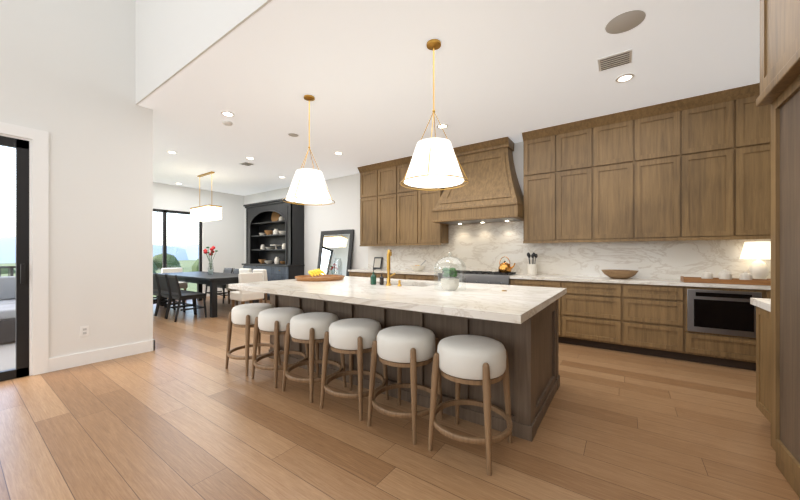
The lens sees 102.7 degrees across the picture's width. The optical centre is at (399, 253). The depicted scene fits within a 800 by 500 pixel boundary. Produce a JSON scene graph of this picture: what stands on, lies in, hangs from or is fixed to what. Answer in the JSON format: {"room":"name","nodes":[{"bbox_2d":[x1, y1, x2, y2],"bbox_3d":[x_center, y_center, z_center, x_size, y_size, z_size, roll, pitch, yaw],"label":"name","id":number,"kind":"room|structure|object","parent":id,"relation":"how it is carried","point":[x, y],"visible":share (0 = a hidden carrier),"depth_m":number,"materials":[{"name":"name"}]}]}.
{"room":"kitchen","nodes":[
{"label":"kitchen","id":0,"kind":"room"},
{"bbox_2d":[0,0,152,358],"bbox_3d":[-4.856,-1.350,1.916,0.150,5.200,5.550,0,0,35],"label":"wall","id":1,"kind":"structure","parent":0,"point":[67,75],"depth_m":3.65,"materials":[{"name":"white paint"}]},
{"bbox_2d":[0,122,47,381],"bbox_3d":[-4.366,-0.020,2.592,0.176,2.540,2.040,0,0,35],"label":"door frame","id":2,"kind":"structure","parent":1,"relation":"attached to","point":[38,249],"depth_m":3.28,"materials":[{"name":"white"}]},
{"bbox_2d":[80,326,88,336],"bbox_3d":[-3.564,0.873,3.617,0.008,0.115,0.070,0,0,35],"label":"electrical outlet plate","id":3,"kind":"object","parent":1,"relation":"attached to","point":[84,330],"visible":1,"depth_m":3.61,"materials":[{"name":"white plastic"}]},
{"bbox_2d":[48,339,154,371],"bbox_3d":[-3.461,1.180,3.775,0.036,0.140,0.936,0,0,35],"label":"baseboard","id":4,"kind":"structure","parent":1,"relation":"attached to","point":[74,360],"depth_m":3.70,"materials":[{"name":"white"}]},
{"bbox_2d":[153,182,243,291],"bbox_3d":[-6.210,-0.310,8.685,0.150,3.120,3.970,0,0,35],"label":"wall","id":5,"kind":"structure","parent":0,"point":[224,236],"depth_m":9.58,"materials":[{"name":"white paint"}]},
{"bbox_2d":[153,209,201,301],"bbox_3d":[-6.537,0.035,8.212,0.060,2.430,2.680,0,0,35],"label":"window","id":6,"kind":"structure","parent":5,"relation":"in","point":[164,238],"depth_m":8.57,"materials":[{"name":"clear glass"}]},
{"bbox_2d":[203,290,230,296],"bbox_3d":[-5.360,1.180,9.750,0.016,0.140,1.190,0,0,35],"label":"baseboard","id":7,"kind":"structure","parent":5,"relation":"attached to","point":[208,295],"depth_m":9.58,"materials":[{"name":"white"}]},
{"bbox_2d":[135,0,272,104],"bbox_3d":[-0.450,-2.909,2.003,7.260,2.082,0.019,0,0,35],"label":"wall","id":8,"kind":"structure","parent":0,"point":[173,38],"depth_m":3.30,"materials":[{"name":"white paint"}]},
{"bbox_2d":[244,141,522,274],"bbox_3d":[-0.072,-0.385,6.889,12.260,3.270,0.150,0,0,35],"label":"wall","id":9,"kind":"structure","parent":0,"point":[342,212],"depth_m":7.86,"materials":[{"name":"white paint"}]},
{"bbox_2d":[360,167,379,246],"bbox_3d":[-0.552,-0.989,6.932,0.566,1.580,0.327,0,0,35],"label":"upper cabinet","id":10,"kind":"object","parent":9,"relation":"attached to","point":[369,180],"depth_m":6.80,"materials":[{"name":"brown wood"}]},
{"bbox_2d":[380,163,407,246],"bbox_3d":[-0.176,-0.989,6.667,0.637,1.580,0.327,0,0,35],"label":"upper cabinet","id":11,"kind":"object","parent":9,"relation":"attached to","point":[389,176],"depth_m":6.49,"materials":[{"name":"brown wood"}]},
{"bbox_2d":[400,163,419,246],"bbox_3d":[0.229,-0.989,6.383,0.637,1.580,0.327,0,0,35],"label":"upper cabinet","id":12,"kind":"object","parent":9,"relation":"attached to","point":[409,198],"depth_m":6.24,"materials":[{"name":"brown wood"}]},
{"bbox_2d":[420,188,447,242],"bbox_3d":[0.605,-0.989,6.119,0.566,1.580,0.327,0,0,35],"label":"upper cabinet","id":13,"kind":"object","parent":9,"relation":"attached to","point":[430,232],"depth_m":6.00,"materials":[{"name":"brown wood"}]},
{"bbox_2d":[428,135,527,210],"bbox_3d":[1.339,-1.260,5.419,1.582,0.980,0.628,0,0,35],"label":"range hood","id":14,"kind":"object","parent":9,"relation":"attached to","point":[489,168],"depth_m":5.27,"materials":[{"name":"brown wood"}]},
{"bbox_2d":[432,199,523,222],"bbox_3d":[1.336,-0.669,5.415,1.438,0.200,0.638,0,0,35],"label":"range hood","id":15,"kind":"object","parent":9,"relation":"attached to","point":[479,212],"depth_m":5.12,"materials":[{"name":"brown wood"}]},
{"bbox_2d":[520,131,563,242],"bbox_3d":[2.234,-0.989,4.974,0.536,1.580,0.327,0,0,35],"label":"upper cabinet","id":16,"kind":"object","parent":9,"relation":"attached to","point":[543,221],"depth_m":4.82,"materials":[{"name":"brown wood"}]},
{"bbox_2d":[564,123,599,242],"bbox_3d":[2.586,-0.989,4.726,0.608,1.580,0.327,0,0,35],"label":"upper cabinet","id":17,"kind":"object","parent":9,"relation":"attached to","point":[581,144],"depth_m":4.54,"materials":[{"name":"brown wood"}]},
{"bbox_2d":[600,115,643,242],"bbox_3d":[2.967,-0.989,4.459,0.607,1.580,0.327,0,0,35],"label":"upper cabinet","id":18,"kind":"object","parent":9,"relation":"attached to","point":[621,140],"depth_m":4.27,"materials":[{"name":"brown wood"}]},
{"bbox_2d":[644,107,691,238],"bbox_3d":[3.348,-0.989,4.191,0.608,1.580,0.327,0,0,35],"label":"upper cabinet","id":19,"kind":"object","parent":9,"relation":"attached to","point":[662,198],"depth_m":4.00,"materials":[{"name":"brown wood"}]},
{"bbox_2d":[692,95,747,238],"bbox_3d":[3.729,-0.989,3.924,0.607,1.580,0.327,0,0,35],"label":"upper cabinet","id":20,"kind":"object","parent":9,"relation":"attached to","point":[719,127],"depth_m":3.73,"materials":[{"name":"brown wood"}]},
{"bbox_2d":[748,91,770,238],"bbox_3d":[4.109,-0.989,3.656,0.608,1.580,0.327,0,0,35],"label":"upper cabinet","id":21,"kind":"object","parent":9,"relation":"attached to","point":[759,118],"depth_m":3.55,"materials":[{"name":"brown wood"}]},
{"bbox_2d":[0,295,799,499],"bbox_3d":[-2.852,1.280,2.933,12.260,0.060,9.820,0,0,35],"label":"floor","id":22,"kind":"structure","parent":0,"point":[180,412],"depth_m":2.18,"materials":[{"name":"brown wood"}]},
{"bbox_2d":[153,297,173,309],"bbox_3d":[-5.407,0.820,7.106,0.488,0.867,0.553,0,0,35],"label":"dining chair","id":23,"kind":"object","parent":22,"relation":"on","point":[165,299],"visible":0.02,"depth_m":7.30,"materials":[{"name":"black wood"}]},
{"bbox_2d":[153,273,183,315],"bbox_3d":[-4.991,0.820,6.814,0.488,0.867,0.557,0,0,35],"label":"dining chair","id":24,"kind":"object","parent":22,"relation":"on","point":[156,291],"visible":0.4,"depth_m":6.60,"materials":[{"name":"black wood"}]},
{"bbox_2d":[161,268,187,300],"bbox_3d":[-5.989,0.810,8.487,0.470,0.880,0.470,0,0,35],"label":"chair","id":25,"kind":"object","parent":22,"relation":"on","point":[184,285],"visible":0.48,"depth_m":8.48,"materials":[{"name":"white fabric"}]},
{"bbox_2d":[155,273,194,318],"bbox_3d":[-4.574,0.820,6.520,0.494,0.867,0.562,0,0,35],"label":"dining chair","id":26,"kind":"object","parent":22,"relation":"on","point":[163,285],"visible":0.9,"depth_m":6.40,"materials":[{"name":"black wood"}]},
{"bbox_2d":[165,274,206,321],"bbox_3d":[-4.155,0.820,6.226,0.498,0.867,0.565,0,0,35],"label":"dining chair","id":27,"kind":"object","parent":22,"relation":"on","point":[175,290],"visible":0.98,"depth_m":6.12,"materials":[{"name":"black wood"}]},
{"bbox_2d":[158,271,258,317],"bbox_3d":[-4.533,0.863,7.464,2.900,0.775,1.100,0,0,35],"label":"dining table","id":28,"kind":"object","parent":22,"relation":"on","point":[213,280],"visible":0.54,"depth_m":6.65,"materials":[{"name":"black wood"}]},
{"bbox_2d":[203,246,217,274],"bbox_3d":[-4.328,0.143,7.308,0.316,0.661,0.313,0,0,35],"label":"flower vase","id":29,"kind":"object","parent":28,"relation":"on","point":[211,270],"visible":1,"depth_m":7.29,"materials":[{"name":"clear glass"}]},
{"bbox_2d":[205,268,232,299],"bbox_3d":[-4.910,0.820,8.701,0.488,0.867,0.553,0,0,35],"label":"dining chair","id":30,"kind":"object","parent":22,"relation":"on","point":[228,270],"visible":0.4,"depth_m":8.81,"materials":[{"name":"black"}]},
{"bbox_2d":[217,268,238,303],"bbox_3d":[-4.493,0.820,8.408,0.488,0.867,0.553,0,0,35],"label":"dining chair","id":31,"kind":"object","parent":22,"relation":"on","point":[235,271],"visible":0.25,"depth_m":8.19,"materials":[{"name":"black"}]},
{"bbox_2d":[226,268,251,304],"bbox_3d":[-4.037,0.810,8.081,0.470,0.880,0.470,0,0,35],"label":"chair","id":32,"kind":"object","parent":22,"relation":"on","point":[243,270],"visible":0.31,"depth_m":8.03,"materials":[{"name":"white fabric"}]},
{"bbox_2d":[230,272,263,311],"bbox_3d":[-3.076,0.810,6.440,0.470,0.880,0.470,0,0,35],"label":"chair","id":33,"kind":"object","parent":22,"relation":"on","point":[242,296],"visible":0.69,"depth_m":6.29,"materials":[{"name":"white fabric"}]},
{"bbox_2d":[225,303,280,375],"bbox_3d":[-1.624,0.906,3.550,0.512,0.689,0.512,0,0,35],"label":"stool","id":34,"kind":"object","parent":22,"relation":"on","point":[243,316],"visible":0.62,"depth_m":3.37,"materials":[{"name":"white fabric"}]},
{"bbox_2d":[253,269,267,302],"bbox_3d":[-3.506,0.810,7.707,0.470,0.880,0.470,0,0,35],"label":"chair","id":35,"kind":"object","parent":22,"relation":"on","point":[264,272],"visible":0.17,"depth_m":7.71,"materials":[{"name":"white fabric"}]},
{"bbox_2d":[242,198,304,300],"bbox_3d":[-3.585,-0.100,8.942,2.270,2.700,0.528,0,0,35],"label":"hutch","id":36,"kind":"object","parent":22,"relation":"on","point":[275,239],"visible":0.75,"depth_m":8.80,"materials":[{"name":"black wood"}]},
{"bbox_2d":[251,307,308,387],"bbox_3d":[-1.207,0.906,3.256,0.512,0.689,0.512,0,0,35],"label":"stool","id":37,"kind":"object","parent":22,"relation":"on","point":[273,321],"visible":0.73,"depth_m":3.08,"materials":[{"name":"white fabric"}]},
{"bbox_2d":[282,312,345,402],"bbox_3d":[-0.790,0.906,2.963,0.512,0.689,0.512,0,0,35],"label":"stool","id":38,"kind":"object","parent":22,"relation":"on","point":[311,328],"visible":0.85,"depth_m":2.80,"materials":[{"name":"white fabric"}]},
{"bbox_2d":[317,229,354,275],"bbox_3d":[-1.601,0.338,7.704,1.120,1.830,0.285,0,0,35],"label":"floor mirror","id":39,"kind":"object","parent":22,"relation":"on","point":[335,244],"visible":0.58,"depth_m":7.71,"materials":[{"name":"black wood"}]},
{"bbox_2d":[320,318,388,420],"bbox_3d":[-0.373,0.906,2.670,0.512,0.689,0.512,0,0,35],"label":"stool","id":40,"kind":"object","parent":22,"relation":"on","point":[352,336],"visible":0.88,"depth_m":2.51,"materials":[{"name":"white fabric"}]},
{"bbox_2d":[348,267,386,276],"bbox_3d":[-0.610,0.788,6.768,0.721,0.925,0.662,0,0,35],"label":"base cabinet","id":41,"kind":"object","parent":22,"relation":"on","point":[353,272],"depth_m":6.59,"materials":[{"name":"brown wood"}]},
{"bbox_2d":[373,257,382,268],"bbox_3d":[-0.484,0.198,6.998,0.220,0.259,0.078,0,0,35],"label":"frame","id":42,"kind":"object","parent":41,"relation":"on","point":[377,264],"visible":0.96,"depth_m":6.98,"materials":[{"name":"black paint"}]},
{"bbox_2d":[376,267,407,278],"bbox_3d":[-0.029,0.788,6.359,0.700,0.925,0.662,0,0,35],"label":"base cabinet","id":43,"kind":"object","parent":22,"relation":"on","point":[399,271],"depth_m":6.20,"materials":[{"name":"brown wood"}]},
{"bbox_2d":[367,326,442,444],"bbox_3d":[0.045,0.906,2.377,0.512,0.689,0.512,0,0,35],"label":"stool","id":44,"kind":"object","parent":22,"relation":"on","point":[412,348],"visible":0.94,"depth_m":2.22,"materials":[{"name":"white fabric"}]},
{"bbox_2d":[269,293,559,441],"bbox_3d":[-0.032,0.814,3.451,3.012,0.871,1.122,0,0,35],"label":"kitchen island","id":45,"kind":"object","parent":22,"relation":"on","point":[532,347],"depth_m":2.54,"materials":[{"name":"brown wood"}]},
{"bbox_2d":[228,279,555,324],"bbox_3d":[-0.331,0.354,3.025,3.100,0.048,0.990,0,0,35],"label":"island countertop","id":46,"kind":"structure","parent":45,"relation":"on","point":[482,304],"depth_m":2.48,"materials":[{"name":"white stone"}]},
{"bbox_2d":[295,269,344,280],"bbox_3d":[-1.028,0.259,4.120,0.620,0.140,0.620,0,0,35],"label":"fruit tray","id":47,"kind":"object","parent":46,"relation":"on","point":[313,275],"visible":1,"depth_m":4.07,"materials":[{"name":"brown wood"}]},
{"bbox_2d":[370,269,375,284],"bbox_3d":[-0.286,0.244,3.452,0.064,0.169,0.062,0,0,35],"label":"soap bottle","id":48,"kind":"object","parent":46,"relation":"on","point":[373,279],"depth_m":3.43,"materials":[{"name":"green glass"}]},
{"bbox_2d":[380,274,383,284],"bbox_3d":[-0.196,0.272,3.426,0.044,0.115,0.044,0,0,20],"label":"soap bottle","id":49,"kind":"object","parent":46,"relation":"on","point":[381,278],"depth_m":3.41,"materials":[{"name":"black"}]},
{"bbox_2d":[434,252,465,290],"bbox_3d":[0.461,0.154,2.952,0.290,0.350,0.290,0,0,35],"label":"glass cloche","id":50,"kind":"object","parent":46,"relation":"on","point":[447,283],"visible":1,"depth_m":2.90,"materials":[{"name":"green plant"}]},
{"bbox_2d":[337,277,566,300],"bbox_3d":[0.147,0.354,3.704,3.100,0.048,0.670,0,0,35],"label":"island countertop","id":51,"kind":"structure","parent":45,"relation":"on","point":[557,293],"depth_m":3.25,"materials":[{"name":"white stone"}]},
{"bbox_2d":[323,256,330,274],"bbox_3d":[-1.039,0.179,4.556,0.118,0.300,0.118,0,0,23],"label":"glass jar","id":52,"kind":"object","parent":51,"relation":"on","point":[329,273],"depth_m":4.53,"materials":[{"name":"clear glass"}]},
{"bbox_2d":[334,258,341,274],"bbox_3d":[-0.879,0.194,4.541,0.118,0.270,0.118,0,0,23],"label":"glass jar","id":53,"kind":"object","parent":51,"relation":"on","point":[336,258],"depth_m":4.52,"materials":[{"name":"clear glass"}]},
{"bbox_2d":[404,271,439,280],"bbox_3d":[0.548,0.788,5.954,0.710,0.925,0.662,0,0,35],"label":"base cabinet","id":54,"kind":"object","parent":22,"relation":"on","point":[410,275],"depth_m":5.73,"materials":[{"name":"brown wood"}]},
{"bbox_2d":[410,260,425,270],"bbox_3d":[0.369,0.222,6.157,0.364,0.214,0.300,0,0,35],"label":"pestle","id":55,"kind":"object","parent":54,"relation":"on","point":[417,267],"visible":1,"depth_m":6.09,"materials":[{"name":"white ceramic"}]},
{"bbox_2d":[428,335,512,475],"bbox_3d":[0.462,0.906,2.083,0.512,0.689,0.512,0,0,35],"label":"stool","id":56,"kind":"object","parent":22,"relation":"on","point":[458,360],"visible":1,"depth_m":1.93,"materials":[{"name":"white fabric"}]},
{"bbox_2d":[440,271,519,284],"bbox_3d":[1.330,0.788,5.405,1.200,0.925,0.662,0,0,35],"label":"stove","id":57,"kind":"object","parent":22,"relation":"on","point":[482,277],"depth_m":5.07,"materials":[{"name":"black metal"}]},
{"bbox_2d":[488,271,515,274],"bbox_3d":[1.311,0.310,5.379,1.140,0.030,0.450,0,0,35],"label":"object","id":58,"kind":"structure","parent":57,"relation":"on","point":[489,272],"depth_m":5.05,"materials":[{"name":"black metal"}]},
{"bbox_2d":[498,256,515,272],"bbox_3d":[1.714,0.166,5.127,0.268,0.255,0.200,0,0,35],"label":"kettle","id":59,"kind":"object","parent":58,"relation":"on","point":[504,267],"visible":1,"depth_m":5.07,"materials":[{"name":"gold metal"}]},
{"bbox_2d":[508,271,559,342],"bbox_3d":[2.107,0.788,4.859,0.700,0.925,0.662,0,0,35],"label":"base cabinet","id":60,"kind":"object","parent":22,"relation":"on","point":[523,279],"depth_m":4.65,"materials":[{"name":"brown wood"}]},
{"bbox_2d":[527,252,537,274],"bbox_3d":[2.088,0.151,5.047,0.156,0.355,0.138,0,0,35],"label":"utensil crock","id":61,"kind":"object","parent":60,"relation":"on","point":[532,269],"visible":1,"depth_m":5.01,"materials":[{"name":"white ceramic"}]},
{"bbox_2d":[560,275,623,351],"bbox_3d":[2.675,0.788,4.459,0.690,0.925,0.662,0,0,35],"label":"base cabinet","id":62,"kind":"object","parent":22,"relation":"on","point":[592,306],"depth_m":4.23,"materials":[{"name":"brown wood"}]},
{"bbox_2d":[624,275,687,360],"bbox_3d":[3.199,0.788,4.091,0.590,0.925,0.662,0,0,35],"label":"base cabinet","id":63,"kind":"object","parent":22,"relation":"on","point":[655,310],"depth_m":3.85,"materials":[{"name":"brown wood"}]},
{"bbox_2d":[602,270,637,278],"bbox_3d":[2.952,0.274,4.305,0.420,0.110,0.420,0,0,35],"label":"bowl","id":64,"kind":"object","parent":63,"relation":"on","point":[620,274],"visible":1,"depth_m":4.19,"materials":[{"name":"brown wood"}]},
{"bbox_2d":[688,282,767,370],"bbox_3d":[3.698,0.788,3.740,0.630,0.925,0.662,0,0,35],"label":"base cabinet","id":65,"kind":"object","parent":22,"relation":"on","point":[721,317],"depth_m":3.50,"materials":[{"name":"brown wood"}]},
{"bbox_2d":[687,288,761,338],"bbox_3d":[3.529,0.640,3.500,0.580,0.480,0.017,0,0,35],"label":"microwave","id":66,"kind":"object","parent":65,"relation":"in","point":[721,312],"depth_m":3.50,"materials":[{"name":"silver metal"}]},
{"bbox_2d":[680,269,770,285],"bbox_3d":[3.682,0.249,3.621,0.740,0.160,0.280,0,0,35],"label":"serving tray","id":67,"kind":"object","parent":65,"relation":"on","point":[744,278],"visible":0.98,"depth_m":3.57,"materials":[{"name":"brown wood"}]},
{"bbox_2d":[740,241,770,278],"bbox_3d":[4.096,0.094,3.654,0.300,0.470,0.300,0,0,35],"label":"table lamp","id":68,"kind":"object","parent":65,"relation":"on","point":[758,268],"visible":0.71,"depth_m":3.60,"materials":[{"name":"white ceramic"}]},
{"bbox_2d":[756,308,765,416],"bbox_3d":[2.943,0.815,1.789,1.158,0.872,0.648,0,0,35],"label":"base cabinet","id":69,"kind":"object","parent":22,"relation":"on","point":[760,316],"depth_m":2.32,"materials":[{"name":"brown wood"}]},
{"bbox_2d":[750,298,765,311],"bbox_3d":[2.938,0.354,1.805,1.183,0.047,0.668,0,0,35],"label":"countertop","id":70,"kind":"structure","parent":69,"relation":"on","point":[758,302],"depth_m":2.27,"materials":[{"name":"white stone"}]},
{"bbox_2d":[768,286,770,298],"bbox_3d":[4.270,0.788,3.338,0.768,0.925,0.662,0,0,35],"label":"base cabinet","id":71,"kind":"object","parent":22,"relation":"on","point":[769,287],"depth_m":3.31,"materials":[{"name":"brown wood"}]},
{"bbox_2d":[766,0,799,497],"bbox_3d":[2.493,-0.264,1.228,1.248,3.030,0.783,0,0,35],"label":"tall cabinet","id":72,"kind":"object","parent":22,"relation":"on","point":[778,359],"depth_m":1.75,"materials":[{"name":"brown wood"}]},
{"bbox_2d":[138,0,759,195],"bbox_3d":[-1.259,-1.945,5.200,12.260,0.150,4.280,0,0,35],"label":"ceiling","id":73,"kind":"structure","parent":0,"point":[361,71],"depth_m":3.39,"materials":[{"name":"white paint"}]},
{"bbox_2d":[190,171,221,221],"bbox_3d":[-4.533,-1.329,7.464,0.940,1.079,0.280,0,0,35],"label":"chandelier","id":74,"kind":"object","parent":73,"relation":"hanging from","point":[208,212],"visible":1,"depth_m":7.32,"materials":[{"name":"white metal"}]},
{"bbox_2d":[222,120,232,125],"bbox_3d":[-2.452,-1.852,4.546,0.140,0.034,0.140,0,0,35],"label":"smoke detector","id":75,"kind":"object","parent":73,"relation":"attached to","point":[227,123],"visible":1,"depth_m":4.51,"materials":[{"name":"white plastic"}]},
{"bbox_2d":[221,111,234,116],"bbox_3d":[-2.295,-1.865,4.265,0.170,0.009,0.170,0,0,35],"label":"recessed light","id":76,"kind":"object","parent":73,"relation":"in","point":[227,113],"visible":1,"depth_m":4.25,"materials":[{"name":"white"}]},
{"bbox_2d":[240,162,253,165],"bbox_3d":[-3.166,-1.861,6.625,0.260,0.015,0.200,0,0,35],"label":"ceiling vent","id":77,"kind":"object","parent":73,"relation":"in","point":[244,163],"depth_m":6.59,"materials":[{"name":"white"}]},
{"bbox_2d":[282,95,334,204],"bbox_3d":[-1.082,-1.247,3.816,0.608,1.244,0.608,0,0,35],"label":"pendant light","id":78,"kind":"object","parent":73,"relation":"hanging from","point":[308,186],"visible":1,"depth_m":3.67,"materials":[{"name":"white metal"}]},
{"bbox_2d":[400,39,468,189],"bbox_3d":[0.300,-1.247,2.845,0.608,1.244,0.608,0,0,35],"label":"pendant light","id":79,"kind":"object","parent":73,"relation":"hanging from","point":[434,163],"visible":1,"depth_m":2.70,"materials":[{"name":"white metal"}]},
{"bbox_2d":[437,124,447,128],"bbox_3d":[0.620,-1.865,4.673,0.170,0.009,0.170,0,0,35],"label":"recessed light","id":80,"kind":"object","parent":73,"relation":"in","point":[443,126],"visible":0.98,"depth_m":4.68,"materials":[{"name":"white"}]},
{"bbox_2d":[598,49,631,71],"bbox_3d":[2.074,-1.861,3.089,0.270,0.015,0.240,0,0,35],"label":"ceiling vent","id":81,"kind":"object","parent":73,"relation":"in","point":[615,60],"depth_m":3.07,"materials":[{"name":"white metal"}]},
{"bbox_2d":[615,73,634,82],"bbox_3d":[2.386,-1.865,3.395,0.170,0.009,0.170,0,0,35],"label":"recessed light","id":82,"kind":"object","parent":73,"relation":"in","point":[624,78],"visible":1,"depth_m":3.39,"materials":[{"name":"white"}]},
{"label":"outside","id":83,"kind":"structure","parent":0,"visible":0},
{"bbox_2d":[0,236,198,370],"bbox_3d":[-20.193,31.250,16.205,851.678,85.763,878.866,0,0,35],"label":"landscape","id":84,"kind":"structure","parent":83,"point":[10,293],"depth_m":15.28,"materials":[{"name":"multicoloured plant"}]}
]}

